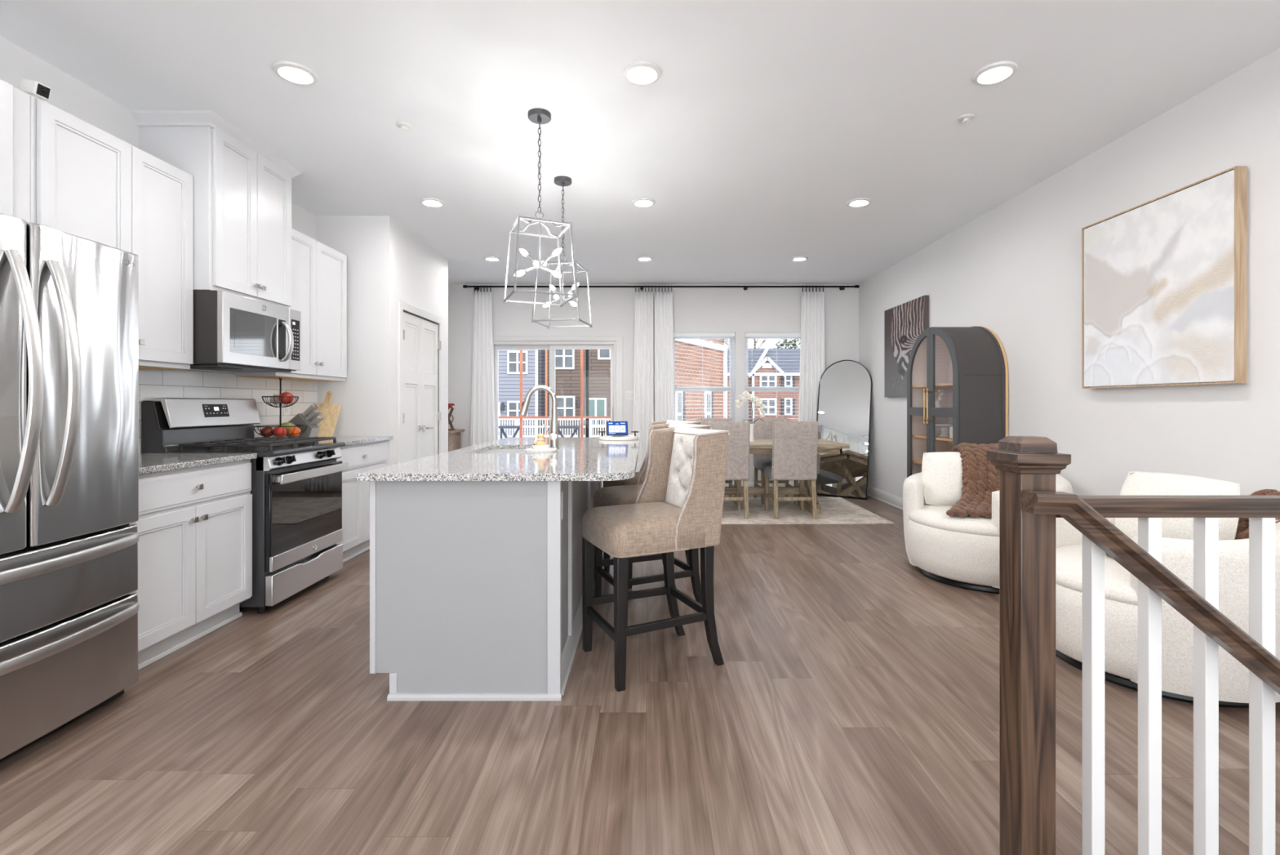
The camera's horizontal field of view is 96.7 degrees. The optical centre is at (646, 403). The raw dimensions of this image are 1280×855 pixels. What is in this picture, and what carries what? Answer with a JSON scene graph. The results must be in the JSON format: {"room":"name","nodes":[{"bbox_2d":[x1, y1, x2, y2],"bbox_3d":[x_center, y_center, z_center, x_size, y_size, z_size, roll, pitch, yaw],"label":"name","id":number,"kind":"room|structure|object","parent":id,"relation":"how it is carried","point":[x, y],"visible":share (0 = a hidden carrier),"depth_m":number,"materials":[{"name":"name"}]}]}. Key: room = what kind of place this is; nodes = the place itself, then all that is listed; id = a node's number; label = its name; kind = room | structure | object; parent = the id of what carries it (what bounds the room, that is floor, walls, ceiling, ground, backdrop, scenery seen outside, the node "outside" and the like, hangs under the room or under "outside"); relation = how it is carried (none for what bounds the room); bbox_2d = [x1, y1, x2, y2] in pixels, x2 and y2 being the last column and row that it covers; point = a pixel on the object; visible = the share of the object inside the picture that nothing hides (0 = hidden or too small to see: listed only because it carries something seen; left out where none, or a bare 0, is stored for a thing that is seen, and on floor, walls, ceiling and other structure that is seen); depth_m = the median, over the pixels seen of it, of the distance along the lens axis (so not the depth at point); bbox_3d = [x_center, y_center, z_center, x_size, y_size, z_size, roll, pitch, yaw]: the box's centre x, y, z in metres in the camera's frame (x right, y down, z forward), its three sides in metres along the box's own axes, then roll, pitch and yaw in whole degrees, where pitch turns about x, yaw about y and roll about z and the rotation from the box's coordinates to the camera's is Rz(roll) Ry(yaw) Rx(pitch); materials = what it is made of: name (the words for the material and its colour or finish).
{"room":"open-plan kitchen","nodes":[
{"label":"open-plan kitchen","id":0,"kind":"room"},
{"bbox_2d":[0,35,317,453],"bbox_3d":[-2.916,-0.195,2.465,0.128,2.870,10.930,0,0,0],"label":"wall","id":1,"kind":"structure","parent":0,"point":[68,94],"depth_m":3.27,"materials":[{"name":"paint"}]},
{"bbox_2d":[0,79,30,222],"bbox_3d":[-2.692,-0.983,1.907,0.336,0.614,0.935,0,0,0],"label":"upper cabinet","id":2,"kind":"object","parent":1,"relation":"attached to","point":[15,104],"visible":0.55,"depth_m":2.32,"materials":[{"name":"white wood"}]},
{"bbox_2d":[30,95,193,369],"bbox_3d":[-2.692,-0.741,2.792,0.336,1.099,0.831,0,0,0],"label":"upper cabinet","id":3,"kind":"object","parent":1,"relation":"attached to","point":[87,182],"visible":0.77,"depth_m":2.80,"materials":[{"name":"white wood"}]},
{"bbox_2d":[18,78,51,100],"bbox_3d":[-2.598,-1.331,2.420,0.097,0.083,0.056,0,0,8],"label":"security camera","id":4,"kind":"object","parent":3,"relation":"on","point":[37,90],"visible":0.88,"depth_m":2.40,"materials":[{"name":"white plastic"}]},
{"bbox_2d":[131,110,302,308],"bbox_3d":[-2.638,-1.135,3.578,0.444,0.989,0.835,0,0,0],"label":"upper cabinet","id":5,"kind":"object","parent":1,"relation":"attached to","point":[242,188],"visible":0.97,"depth_m":3.36,"materials":[{"name":"white wood"}]},
{"bbox_2d":[190,290,300,372],"bbox_3d":[-2.592,-0.427,3.578,0.531,0.429,0.731,0,0,0],"label":"microwave","id":6,"kind":"object","parent":5,"relation":"attached to","point":[233,332],"visible":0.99,"depth_m":3.39,"materials":[{"name":"silver metal"}]},
{"bbox_2d":[235,228,346,381],"bbox_3d":[-2.692,-0.731,4.406,0.336,1.079,0.918,0,0,0],"label":"upper cabinet","id":7,"kind":"object","parent":1,"relation":"attached to","point":[318,270],"visible":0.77,"depth_m":4.43,"materials":[{"name":"white wood"}]},
{"bbox_2d":[315,215,448,465],"bbox_3d":[-2.542,-0.220,5.660,0.635,2.820,1.460,0,0,0],"label":"wall","id":8,"kind":"structure","parent":0,"point":[366,397],"depth_m":4.93,"materials":[{"name":"paint"}]},
{"bbox_2d":[397,299,442,463],"bbox_3d":[-2.216,0.128,5.635,0.097,2.125,1.080,0,0,0],"label":"door","id":9,"kind":"structure","parent":8,"relation":"in","point":[420,340],"depth_m":5.58,"materials":[{"name":"white wood"}]},
{"bbox_2d":[0,492,1279,854],"bbox_3d":[0.020,1.215,2.465,6.000,0.050,10.930,0,0,0],"label":"floor","id":10,"kind":"structure","parent":0,"point":[852,705],"depth_m":1.98,"materials":[{"name":"wood"}]},
{"bbox_2d":[0,213,138,761],"bbox_3d":[-2.399,0.286,1.892,0.892,1.798,0.920,0,0,0],"label":"refrigerator","id":11,"kind":"object","parent":10,"relation":"on","point":[69,303],"visible":1,"depth_m":1.98,"materials":[{"name":"silver metal"}]},
{"bbox_2d":[130,459,252,670],"bbox_3d":[-2.513,0.748,2.785,0.671,0.884,0.826,0,0,0],"label":"base cabinet","id":12,"kind":"object","parent":10,"relation":"on","point":[194,524],"visible":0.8,"depth_m":2.76,"materials":[{"name":"white wood"}]},
{"bbox_2d":[138,453,257,475],"bbox_3d":[-2.520,0.291,2.781,0.664,0.030,0.838,0,0,0],"label":"countertop","id":13,"kind":"structure","parent":12,"relation":"on","point":[148,463],"depth_m":2.87,"materials":[{"name":"stone"}]},
{"bbox_2d":[142,397,348,613],"bbox_3d":[-2.453,0.577,3.580,0.785,1.226,0.760,0,0,0],"label":"gas range","id":14,"kind":"object","parent":10,"relation":"on","point":[296,491],"visible":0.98,"depth_m":3.40,"materials":[{"name":"metal"}]},
{"bbox_2d":[166,441,345,456],"bbox_3d":[-2.396,0.278,3.580,0.608,0.032,0.760,0,0,0],"label":"cooktop","id":15,"kind":"object","parent":14,"relation":"in","point":[308,447],"depth_m":3.37,"materials":[{"name":"metal"}]},
{"bbox_2d":[336,440,389,562],"bbox_3d":[-2.513,0.748,4.445,0.671,0.884,0.966,0,0,0],"label":"base cabinet","id":16,"kind":"object","parent":10,"relation":"on","point":[362,457],"visible":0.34,"depth_m":4.37,"materials":[{"name":"white wood"}]},
{"bbox_2d":[318,435,393,445],"bbox_3d":[-2.520,0.291,4.444,0.664,0.030,0.969,0,0,0],"label":"countertop","id":17,"kind":"structure","parent":16,"relation":"on","point":[348,440],"depth_m":4.50,"materials":[{"name":"stone"}]},
{"bbox_2d":[253,377,306,436],"bbox_3d":[-2.655,0.036,4.130,0.337,0.479,0.337,0,0,0],"label":"fruit stand","id":18,"kind":"object","parent":17,"relation":"on","point":[280,380],"visible":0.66,"depth_m":4.10,"materials":[{"name":"black metal"}]},
{"bbox_2d":[272,425,287,436],"bbox_3d":[-2.609,0.198,4.053,0.088,0.086,0.087,0,0,0],"label":"apple","id":19,"kind":"object","parent":18,"relation":"in","point":[277,429],"visible":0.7,"depth_m":4.02,"materials":[{"name":"red plant"}]},
{"bbox_2d":[261,395,298,407],"bbox_3d":[-2.655,-0.016,4.130,0.231,0.081,0.231,0,0,0],"label":"bowl","id":20,"kind":"object","parent":18,"relation":"on","point":[281,403],"depth_m":4.08,"materials":[{"name":"black metal"}]},
{"bbox_2d":[253,424,306,436],"bbox_3d":[-2.655,0.204,4.130,0.337,0.097,0.337,0,0,0],"label":"bowl","id":21,"kind":"object","parent":18,"relation":"on","point":[272,425],"depth_m":4.06,"materials":[{"name":"black metal"}]},
{"bbox_2d":[278,391,293,404],"bbox_3d":[-2.608,-0.047,4.121,0.096,0.098,0.096,0,0,0],"label":"apple","id":22,"kind":"object","parent":18,"relation":"in","point":[285,399],"visible":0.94,"depth_m":4.09,"materials":[{"name":"red plant"}]},
{"bbox_2d":[286,413,319,436],"bbox_3d":[-2.678,0.174,4.420,0.222,0.203,0.110,0,0,0],"label":"knife block","id":23,"kind":"object","parent":17,"relation":"on","point":[311,430],"visible":0.41,"depth_m":4.37,"materials":[{"name":"metal"}]},
{"bbox_2d":[312,391,340,436],"bbox_3d":[-2.690,0.082,4.750,0.236,0.386,0.199,0,0,0],"label":"cutting board","id":24,"kind":"object","parent":17,"relation":"on","point":[330,411],"visible":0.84,"depth_m":4.73,"materials":[{"name":"brown wood"}]},
{"bbox_2d":[448,429,464,451],"bbox_3d":[-2.652,0.765,7.430,0.395,0.850,0.540,0,0,0],"label":"console table","id":25,"kind":"object","parent":10,"relation":"on","point":[454,436],"visible":0.1,"depth_m":7.41,"materials":[{"name":"beige wood"}]},
{"bbox_2d":[369,448,603,700],"bbox_3d":[-0.729,0.748,3.471,0.781,0.884,2.377,0,0,0],"label":"kitchen island","id":26,"kind":"object","parent":10,"relation":"on","point":[476,586],"visible":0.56,"depth_m":2.31,"materials":[{"name":"paint"}]},
{"bbox_2d":[355,437,639,480],"bbox_3d":[-0.600,0.291,3.489,1.104,0.030,2.462,0,0,0],"label":"island countertop","id":27,"kind":"structure","parent":26,"relation":"on","point":[576,459],"depth_m":2.61,"materials":[{"name":"stone"}]},
{"bbox_2d":[519,384,559,448],"bbox_3d":[-0.662,0.079,3.508,0.252,0.394,0.087,0,0,0],"label":"faucet","id":28,"kind":"object","parent":27,"relation":"on","point":[553,433],"visible":0.94,"depth_m":3.50,"materials":[{"name":"silver metal"}]},
{"bbox_2d":[524,444,556,453],"bbox_3d":[-0.612,0.258,3.300,0.184,0.037,0.182,0,0,0],"label":"soap dish","id":29,"kind":"object","parent":27,"relation":"on","point":[545,448],"visible":0.94,"depth_m":3.25,"materials":[{"name":"white ceramic"}]},
{"bbox_2d":[597,430,639,440],"bbox_3d":[-0.215,0.243,4.440,0.316,0.065,0.310,0,0,0],"label":"serving tray","id":30,"kind":"object","parent":27,"relation":"on","point":[602,437],"visible":0.99,"depth_m":4.34,"materials":[{"name":"white ceramic"}]},
{"bbox_2d":[606,421,627,435],"bbox_3d":[-0.231,0.193,4.461,0.168,0.117,0.114,0,0,-8],"label":"smart display","id":31,"kind":"object","parent":30,"relation":"on","point":[613,428],"visible":1,"depth_m":4.42,"materials":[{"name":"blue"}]},
{"bbox_2d":[593,422,711,626],"bbox_3d":[0.018,0.654,3.323,0.563,1.073,0.480,0,0,-24],"label":"bar stool","id":32,"kind":"object","parent":10,"relation":"on","point":[624,494],"visible":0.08,"depth_m":3.25,"materials":[{"name":"fabric"}]},
{"bbox_2d":[603,419,701,588],"bbox_3d":[0.026,0.654,3.973,0.563,1.073,0.480,0,0,-24],"label":"bar stool","id":33,"kind":"object","parent":10,"relation":"on","point":[633,481],"visible":0.12,"depth_m":3.89,"materials":[{"name":"fabric"}]},
{"bbox_2d":[581,426,729,691],"bbox_3d":[0.026,0.654,2.668,0.563,1.073,0.480,0,0,-25],"label":"bar stool","id":34,"kind":"object","parent":10,"relation":"on","point":[678,505],"visible":1,"depth_m":2.55,"materials":[{"name":"grey fabric"}]},
{"bbox_2d":[721,497,893,524],"bbox_3d":[0.855,1.185,6.430,3.210,0.009,1.580,0,0,0],"label":"area rug","id":35,"kind":"object","parent":10,"relation":"on","point":[835,510],"visible":0.47,"depth_m":6.11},
{"bbox_2d":[697,417,737,503],"bbox_3d":[0.865,0.677,6.951,0.463,1.008,0.562,0,0,0],"label":"dining chair","id":36,"kind":"object","parent":35,"relation":"on","point":[703,420],"visible":0.22,"depth_m":7.14,"materials":[{"name":"grey fabric"}]},
{"bbox_2d":[705,421,750,518],"bbox_3d":[0.835,0.677,6.089,0.463,1.008,0.562,0,0,0],"label":"dining chair","id":37,"kind":"object","parent":35,"relation":"on","point":[738,449],"visible":0.69,"depth_m":5.84,"materials":[{"name":"grey fabric"}]},
{"bbox_2d":[752,417,798,503],"bbox_3d":[1.575,0.677,6.951,0.463,1.008,0.562,0,0,0],"label":"dining chair","id":38,"kind":"object","parent":35,"relation":"on","point":[763,429],"visible":0.49,"depth_m":7.12,"materials":[{"name":"grey fabric"}]},
{"bbox_2d":[724,439,849,513],"bbox_3d":[1.208,0.804,6.500,1.915,0.753,0.900,0,0,0],"label":"dining table","id":39,"kind":"object","parent":35,"relation":"on","point":[759,446],"visible":0.34,"depth_m":6.29,"materials":[{"name":"brown wood"}]},
{"bbox_2d":[734,390,765,441],"bbox_3d":[1.186,0.137,6.500,0.355,0.582,0.110,0,0,0],"label":"potted orchid","id":40,"kind":"object","parent":39,"relation":"on","point":[749,397],"visible":0.98,"depth_m":6.47,"materials":[{"name":"plant"}]},
{"bbox_2d":[764,421,818,518],"bbox_3d":[1.535,0.677,6.089,0.463,1.008,0.562,0,0,0],"label":"dining chair","id":41,"kind":"object","parent":35,"relation":"on","point":[794,443],"visible":1,"depth_m":5.84,"materials":[{"name":"grey fabric"}]},
{"bbox_2d":[815,360,871,499],"bbox_3d":[2.553,0.306,7.394,0.680,1.777,0.350,0,0,35],"label":"floor mirror","id":42,"kind":"object","parent":10,"relation":"on","point":[845,388],"visible":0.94,"depth_m":7.37,"materials":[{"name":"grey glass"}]},
{"bbox_2d":[906,326,1008,477],"bbox_3d":[2.669,0.256,4.989,0.448,1.868,0.885,0,0,0],"label":"tall cabinet","id":43,"kind":"object","parent":10,"relation":"on","point":[969,363],"visible":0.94,"depth_m":4.69,"materials":[{"name":"black wood"}]},
{"bbox_2d":[911,382,952,387],"bbox_3d":[2.688,-0.165,4.989,0.346,0.020,0.815,0,0,0],"label":"shelf","id":44,"kind":"object","parent":43,"relation":"attached to","point":[913,384],"depth_m":5.17,"materials":[{"name":"brown wood"}]},
{"bbox_2d":[911,434,952,441],"bbox_3d":[2.688,0.300,4.989,0.346,0.020,0.815,0,0,0],"label":"shelf","id":45,"kind":"object","parent":43,"relation":"attached to","point":[914,437],"depth_m":5.16,"materials":[{"name":"brown wood"}]},
{"bbox_2d":[934,422,952,436],"bbox_3d":[2.660,0.232,5.060,0.230,0.115,0.230,0,0,0],"label":"pedestal bowl","id":46,"kind":"object","parent":43,"relation":"on","point":[944,426],"visible":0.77,"depth_m":5.03,"materials":[{"name":"white ceramic"}]},
{"bbox_2d":[902,471,1073,593],"bbox_3d":[2.343,0.820,3.954,0.990,0.740,1.008,0,0,-30],"label":"swivel armchair","id":47,"kind":"object","parent":10,"relation":"on","point":[957,551],"visible":0.38,"depth_m":3.67,"materials":[{"name":"white fabric"}]},
{"bbox_2d":[921,451,963,505],"bbox_3d":[2.275,0.545,4.120,0.510,0.388,0.213,0,0,17],"label":"cushion","id":48,"kind":"object","parent":47,"relation":"on","point":[941,472],"visible":0.54,"depth_m":4.09,"materials":[{"name":"fabric"}]},
{"bbox_2d":[908,503,999,536],"bbox_3d":[2.335,0.773,3.950,0.964,0.090,0.964,0,0,-30],"label":"seat cushion","id":49,"kind":"object","parent":47,"relation":"on","point":[933,517],"depth_m":3.70,"materials":[{"name":"white fabric"}]},
{"bbox_2d":[946,442,999,517],"bbox_3d":[2.366,0.511,3.947,0.466,0.458,0.869,0,0,31],"label":"throw blanket","id":50,"kind":"object","parent":47,"relation":"on","point":[980,477],"visible":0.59,"depth_m":3.95,"materials":[{"name":"fabric"}]},
{"bbox_2d":[986,435,1279,854],"bbox_3d":[1.900,0.934,1.418,2.000,1.704,0.176,0,0,0],"label":"stair railing","id":51,"kind":"object","parent":10,"relation":"on","point":[1030,504],"visible":1,"depth_m":1.43,"materials":[{"name":"brown wood"}]},
{"bbox_2d":[1056,517,1279,707],"bbox_3d":[2.344,0.820,2.631,0.990,0.740,1.008,0,0,-4],"label":"swivel armchair","id":52,"kind":"object","parent":10,"relation":"on","point":[1121,586],"visible":0.27,"depth_m":2.25,"materials":[{"name":"white fabric"}]},
{"bbox_2d":[1056,543,1137,604],"bbox_3d":[2.335,0.773,2.630,0.964,0.090,0.964,0,0,-4],"label":"seat cushion","id":53,"kind":"object","parent":52,"relation":"on","point":[1120,588],"depth_m":2.50,"materials":[{"name":"white fabric"}]},
{"bbox_2d":[1115,471,1240,539],"bbox_3d":[2.535,0.535,2.740,0.211,0.388,0.510,0,0,-12],"label":"cushion","id":54,"kind":"object","parent":52,"relation":"on","point":[1136,483],"visible":0.44,"depth_m":2.67,"materials":[{"name":"fabric"}]},
{"bbox_2d":[1105,488,1279,557],"bbox_3d":[2.544,0.556,2.498,0.834,0.372,0.318,0,0,18],"label":"throw blanket","id":55,"kind":"object","parent":52,"relation":"on","point":[1242,530],"visible":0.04,"depth_m":2.51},
{"bbox_2d":[0,0,1279,284],"bbox_3d":[0.020,-1.690,2.405,6.000,0.120,11.050,0,0,0],"label":"ceiling","id":56,"kind":"structure","parent":0,"point":[752,142],"depth_m":3.04,"materials":[{"name":"paint"}]},
{"bbox_2d":[272,61,317,84],"bbox_3d":[-1.725,-1.622,2.800,0.190,0.016,0.190,0,0,0],"label":"recessed light","id":57,"kind":"object","parent":56,"relation":"in","point":[292,70],"visible":1,"depth_m":2.79,"materials":[{"name":"white"}]},
{"bbox_2d":[395,121,411,131],"bbox_3d":[-1.420,-1.618,3.330,0.084,0.024,0.084,0,0,0],"label":"cap","id":58,"kind":"object","parent":56,"relation":"attached to","point":[404,126],"visible":1,"depth_m":3.32,"materials":[{"name":"white plastic"}]},
{"bbox_2d":[419,197,444,207],"bbox_3d":[-1.725,-1.622,4.590,0.190,0.016,0.190,0,0,0],"label":"recessed light","id":59,"kind":"object","parent":56,"relation":"in","point":[428,201],"visible":1,"depth_m":4.58,"materials":[{"name":"white"}]},
{"bbox_2d":[503,108,577,306],"bbox_3d":[-0.600,-1.106,3.200,0.346,1.048,0.346,0,0,-23],"label":"pendant lantern","id":60,"kind":"object","parent":56,"relation":"hanging from","point":[538,116],"visible":1,"depth_m":3.19,"materials":[{"name":"metal"}]},
{"bbox_2d":[516,266,537,276],"bbox_3d":[-0.668,-0.742,3.169,0.121,0.073,0.066,0,0,0],"label":"bulb","id":61,"kind":"object","parent":60,"relation":"attached to","point":[520,273],"depth_m":3.16,"materials":[{"name":"white"}]},
{"bbox_2d":[520,248,535,262],"bbox_3d":[-0.662,-0.831,3.216,0.112,0.100,0.042,0,0,0],"label":"bulb","id":62,"kind":"object","parent":60,"relation":"attached to","point":[522,251],"depth_m":3.21,"materials":[{"name":"white"}]},
{"bbox_2d":[541,266,560,277],"bbox_3d":[-0.532,-0.739,3.173,0.122,0.077,0.060,0,0,0],"label":"bulb","id":63,"kind":"object","parent":60,"relation":"attached to","point":[555,273],"depth_m":3.16,"materials":[{"name":"white"}]},
{"bbox_2d":[542,248,561,264],"bbox_3d":[-0.534,-0.828,3.200,0.118,0.096,0.029,0,0,0],"label":"bulb","id":64,"kind":"object","parent":60,"relation":"attached to","point":[557,251],"depth_m":3.19,"materials":[{"name":"white"}]},
{"bbox_2d":[531,175,592,328],"bbox_3d":[-0.605,-1.101,4.130,0.346,1.058,0.346,0,0,10],"label":"pendant lantern","id":65,"kind":"object","parent":56,"relation":"hanging from","point":[561,180],"visible":0.77,"depth_m":4.12,"materials":[{"name":"metal"}]},
{"bbox_2d":[542,297,559,306],"bbox_3d":[-0.680,-0.737,4.118,0.131,0.073,0.037,0,0,0],"label":"socket","id":66,"kind":"object","parent":65,"relation":"attached to","point":[555,300],"depth_m":4.11,"materials":[{"name":"white"}]},
{"bbox_2d":[550,284,559,296],"bbox_3d":[-0.659,-0.826,4.162,0.102,0.099,0.067,0,0,0],"label":"bulb","id":67,"kind":"object","parent":65,"relation":"attached to","point":[552,287],"depth_m":4.16,"materials":[{"name":"white"}]},
{"bbox_2d":[564,297,576,306],"bbox_3d":[-0.548,-0.734,4.085,0.106,0.077,0.087,0,0,0],"label":"bulb","id":68,"kind":"object","parent":65,"relation":"attached to","point":[572,303],"depth_m":4.06,"materials":[{"name":"white"}]},
{"bbox_2d":[564,283,578,296],"bbox_3d":[-0.542,-0.823,4.111,0.114,0.096,0.047,0,0,0],"label":"bulb","id":69,"kind":"object","parent":65,"relation":"attached to","point":[573,287],"depth_m":4.10,"materials":[{"name":"white"}]},
{"bbox_2d":[622,61,661,84],"bbox_3d":[-0.020,-1.622,2.800,0.190,0.016,0.190,0,0,0],"label":"recessed light","id":70,"kind":"object","parent":56,"relation":"in","point":[640,71],"visible":1,"depth_m":2.79,"materials":[{"name":"white"}]},
{"bbox_2d":[631,197,655,207],"bbox_3d":[-0.020,-1.622,4.590,0.190,0.016,0.190,0,0,0],"label":"recessed light","id":71,"kind":"object","parent":56,"relation":"in","point":[641,201],"visible":1,"depth_m":4.58,"materials":[{"name":"white"}]},
{"bbox_2d":[846,197,871,207],"bbox_3d":[1.715,-1.622,4.590,0.190,0.016,0.190,0,0,0],"label":"recessed light","id":72,"kind":"object","parent":56,"relation":"in","point":[859,202],"visible":1,"depth_m":4.58,"materials":[{"name":"white"}]},
{"bbox_2d":[957,114,973,123],"bbox_3d":[1.820,-1.618,3.240,0.084,0.024,0.084,0,0,0],"label":"cap","id":73,"kind":"object","parent":56,"relation":"attached to","point":[966,118],"visible":1,"depth_m":3.23,"materials":[{"name":"white plastic"}]},
{"bbox_2d":[972,61,1017,84],"bbox_3d":[1.715,-1.622,2.800,0.190,0.016,0.190,0,0,0],"label":"recessed light","id":74,"kind":"object","parent":56,"relation":"in","point":[995,71],"visible":1,"depth_m":2.79,"materials":[{"name":"white"}]},
{"bbox_2d":[448,284,858,481],"bbox_3d":[0.020,-0.195,7.850,5.760,2.870,0.160,0,0,0],"label":"wall","id":75,"kind":"structure","parent":0,"point":[740,311],"depth_m":7.77,"materials":[{"name":"paint"}]},
{"bbox_2d":[493,336,622,487],"bbox_3d":[-1.270,0.132,7.830,1.900,2.116,0.160,0,0,0],"label":"door","id":76,"kind":"structure","parent":75,"relation":"in","point":[615,344],"depth_m":7.77,"materials":[{"name":"white plastic"}]},
{"bbox_2d":[462,284,859,290],"bbox_3d":[0.200,-1.573,7.715,5.340,0.066,0.110,0,0,0],"label":"curtain rod","id":77,"kind":"object","parent":75,"relation":"attached to","point":[841,287],"visible":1,"depth_m":7.67,"materials":[{"name":"black metal"}]},
{"bbox_2d":[470,284,495,445],"bbox_3d":[-2.207,-0.213,7.681,0.384,2.782,0.071,0,0,0],"label":"curtain","id":78,"kind":"object","parent":77,"relation":"hanging from","point":[482,402],"visible":0.81,"depth_m":7.67,"materials":[{"name":"fabric"}]},
{"bbox_2d":[632,284,653,471],"bbox_3d":[-0.046,-0.213,7.681,0.304,2.782,0.072,0,0,0],"label":"curtain","id":79,"kind":"object","parent":77,"relation":"hanging from","point":[643,371],"visible":0.77,"depth_m":7.68,"materials":[{"name":"fabric"}]},
{"bbox_2d":[654,284,674,421],"bbox_3d":[0.258,-0.213,7.680,0.289,2.781,0.069,0,0,0],"label":"curtain","id":80,"kind":"object","parent":77,"relation":"hanging from","point":[664,322],"visible":0.71,"depth_m":7.67,"materials":[{"name":"fabric"}]},
{"bbox_2d":[798,284,825,484],"bbox_3d":[2.236,-0.213,7.676,0.414,2.782,0.068,0,0,1],"label":"curtain","id":81,"kind":"object","parent":77,"relation":"hanging from","point":[812,347],"visible":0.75,"depth_m":7.67,"materials":[{"name":"fabric"}]},
{"bbox_2d":[673,337,734,421],"bbox_3d":[0.775,-0.242,7.825,0.950,1.475,0.190,0,0,0],"label":"window","id":82,"kind":"structure","parent":75,"relation":"in","point":[731,388],"depth_m":7.88,"materials":[{"name":"white plastic"}]},
{"bbox_2d":[673,332,735,420],"bbox_3d":[0.775,-0.260,7.804,0.880,1.436,0.064,0,0,0],"label":"window blind","id":83,"kind":"object","parent":82,"relation":"attached to","point":[677,335],"visible":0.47,"depth_m":7.78,"materials":[{"name":"plastic"}]},
{"bbox_2d":[724,481,794,486],"bbox_3d":[0.020,1.127,7.759,5.720,0.125,0.022,0,0,0],"label":"baseboard","id":84,"kind":"structure","parent":75,"relation":"attached to","point":[749,483],"depth_m":7.76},
{"bbox_2d":[744,337,800,421],"bbox_3d":[1.790,-0.242,7.825,0.950,1.475,0.190,0,0,0],"label":"window","id":85,"kind":"structure","parent":75,"relation":"in","point":[747,388],"depth_m":7.85,"materials":[{"name":"white plastic"}]},
{"bbox_2d":[744,332,800,418],"bbox_3d":[1.790,-0.260,7.804,0.880,1.436,0.064,0,0,0],"label":"window blind","id":86,"kind":"object","parent":85,"relation":"attached to","point":[746,334],"visible":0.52,"depth_m":7.78,"materials":[{"name":"plastic"}]},
{"bbox_2d":[858,48,1279,497],"bbox_3d":[2.960,1.080,2.465,0.120,5.420,10.930,0,0,0],"label":"wall","id":87,"kind":"structure","parent":0,"point":[1013,271],"depth_m":3.64,"materials":[{"name":"paint"}]},
{"bbox_2d":[866,485,902,510],"bbox_3d":[2.889,1.127,4.628,0.022,0.125,6.285,0,0,0],"label":"baseboard","id":88,"kind":"structure","parent":87,"relation":"attached to","point":[896,501],"depth_m":6.84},
{"bbox_2d":[884,294,928,397],"bbox_3d":[2.879,-0.599,6.330,0.038,1.037,1.000,0,0,0],"label":"painting","id":89,"kind":"object","parent":87,"relation":"attached to","point":[904,323],"visible":0.79,"depth_m":6.39,"materials":[{"name":"fabric"}]},
{"bbox_2d":[1081,165,1246,388],"bbox_3d":[2.867,-0.622,3.220,0.062,1.044,0.968,0,0,0],"label":"abstract painting","id":90,"kind":"object","parent":87,"relation":"attached to","point":[1164,277],"visible":1,"depth_m":3.08,"materials":[{"name":"paint"}]},
{"label":"outside","id":91,"kind":"structure","parent":0,"visible":0},
{"bbox_3d":[-1.300,1.260,8.770,3.800,0.040,1.660,0,0,0],"label":"floor","id":92,"kind":"structure","parent":91,"visible":0},
{"bbox_2d":[498,349,610,437],"bbox_3d":[-1.550,-0.220,9.300,2.700,2.920,0.080,0,0,0],"label":"frame","id":93,"kind":"object","parent":92,"relation":"on","point":[521,416],"visible":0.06,"depth_m":9.28,"materials":[{"name":"brown wood"}]},
{"bbox_2d":[585,349,589,437],"bbox_3d":[-0.975,-0.145,9.400,0.100,2.770,0.100,0,0,0],"label":"post","id":94,"kind":"object","parent":92,"relation":"on","point":[587,351],"visible":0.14,"depth_m":9.38,"materials":[{"name":"black metal"}]},
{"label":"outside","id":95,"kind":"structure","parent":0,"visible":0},
{"bbox_2d":[498,435,599,439],"bbox_3d":[0.000,1.875,48.970,120.000,0.130,82.060,0,0,0],"label":"ground","id":96,"kind":"structure","parent":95,"point":[503,437],"depth_m":31.77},
{"bbox_2d":[498,425,519,439],"bbox_3d":[-6.468,1.436,27.000,1.009,0.795,0.800,0,0,0],"label":"patio table","id":97,"kind":"object","parent":96,"relation":"on","point":[501,427],"visible":0.53,"depth_m":26.95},
{"bbox_2d":[498,349,545,435],"bbox_3d":[-11.155,-4.250,36.850,10.489,12.120,8.300,0,0,0],"label":"house","id":98,"kind":"structure","parent":96,"relation":"on","point":[533,360],"depth_m":33.00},
{"bbox_2d":[498,417,610,437],"bbox_3d":[-5.100,1.232,30.500,7.800,1.156,0.180,0,0,0],"label":"railing","id":99,"kind":"object","parent":96,"relation":"on","point":[517,420],"visible":0.46,"depth_m":30.47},
{"bbox_2d":[558,425,580,437],"bbox_3d":[-3.753,1.437,27.000,1.157,0.798,0.800,0,0,0],"label":"patio table","id":100,"kind":"object","parent":96,"relation":"on","point":[576,427],"visible":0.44,"depth_m":26.95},
{"bbox_2d":[545,349,610,435],"bbox_3d":[-2.937,-4.000,36.950,5.875,11.620,8.100,0,0,0],"label":"house","id":101,"kind":"structure","parent":96,"relation":"on","point":[567,362],"depth_m":33.20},
{"bbox_2d":[675,338,728,421],"bbox_3d":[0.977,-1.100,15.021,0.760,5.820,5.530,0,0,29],"label":"brick house","id":102,"kind":"structure","parent":96,"relation":"on","point":[684,353],"depth_m":15.43,"materials":[{"name":"red brick"}]},
{"bbox_2d":[727,345,799,423],"bbox_3d":[9.150,-1.090,36.263,9.900,5.800,5.475,0,0,0],"label":"gabled house","id":103,"kind":"structure","parent":96,"relation":"on","point":[767,353],"depth_m":33.94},
{"bbox_2d":[773,338,800,348],"bbox_3d":[13.827,-3.586,51.896,6.761,10.791,6.959,0,0,0],"label":"evergreen tree","id":104,"kind":"object","parent":96,"relation":"on","point":[784,341],"visible":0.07,"depth_m":51.72,"materials":[{"name":"green plant"}]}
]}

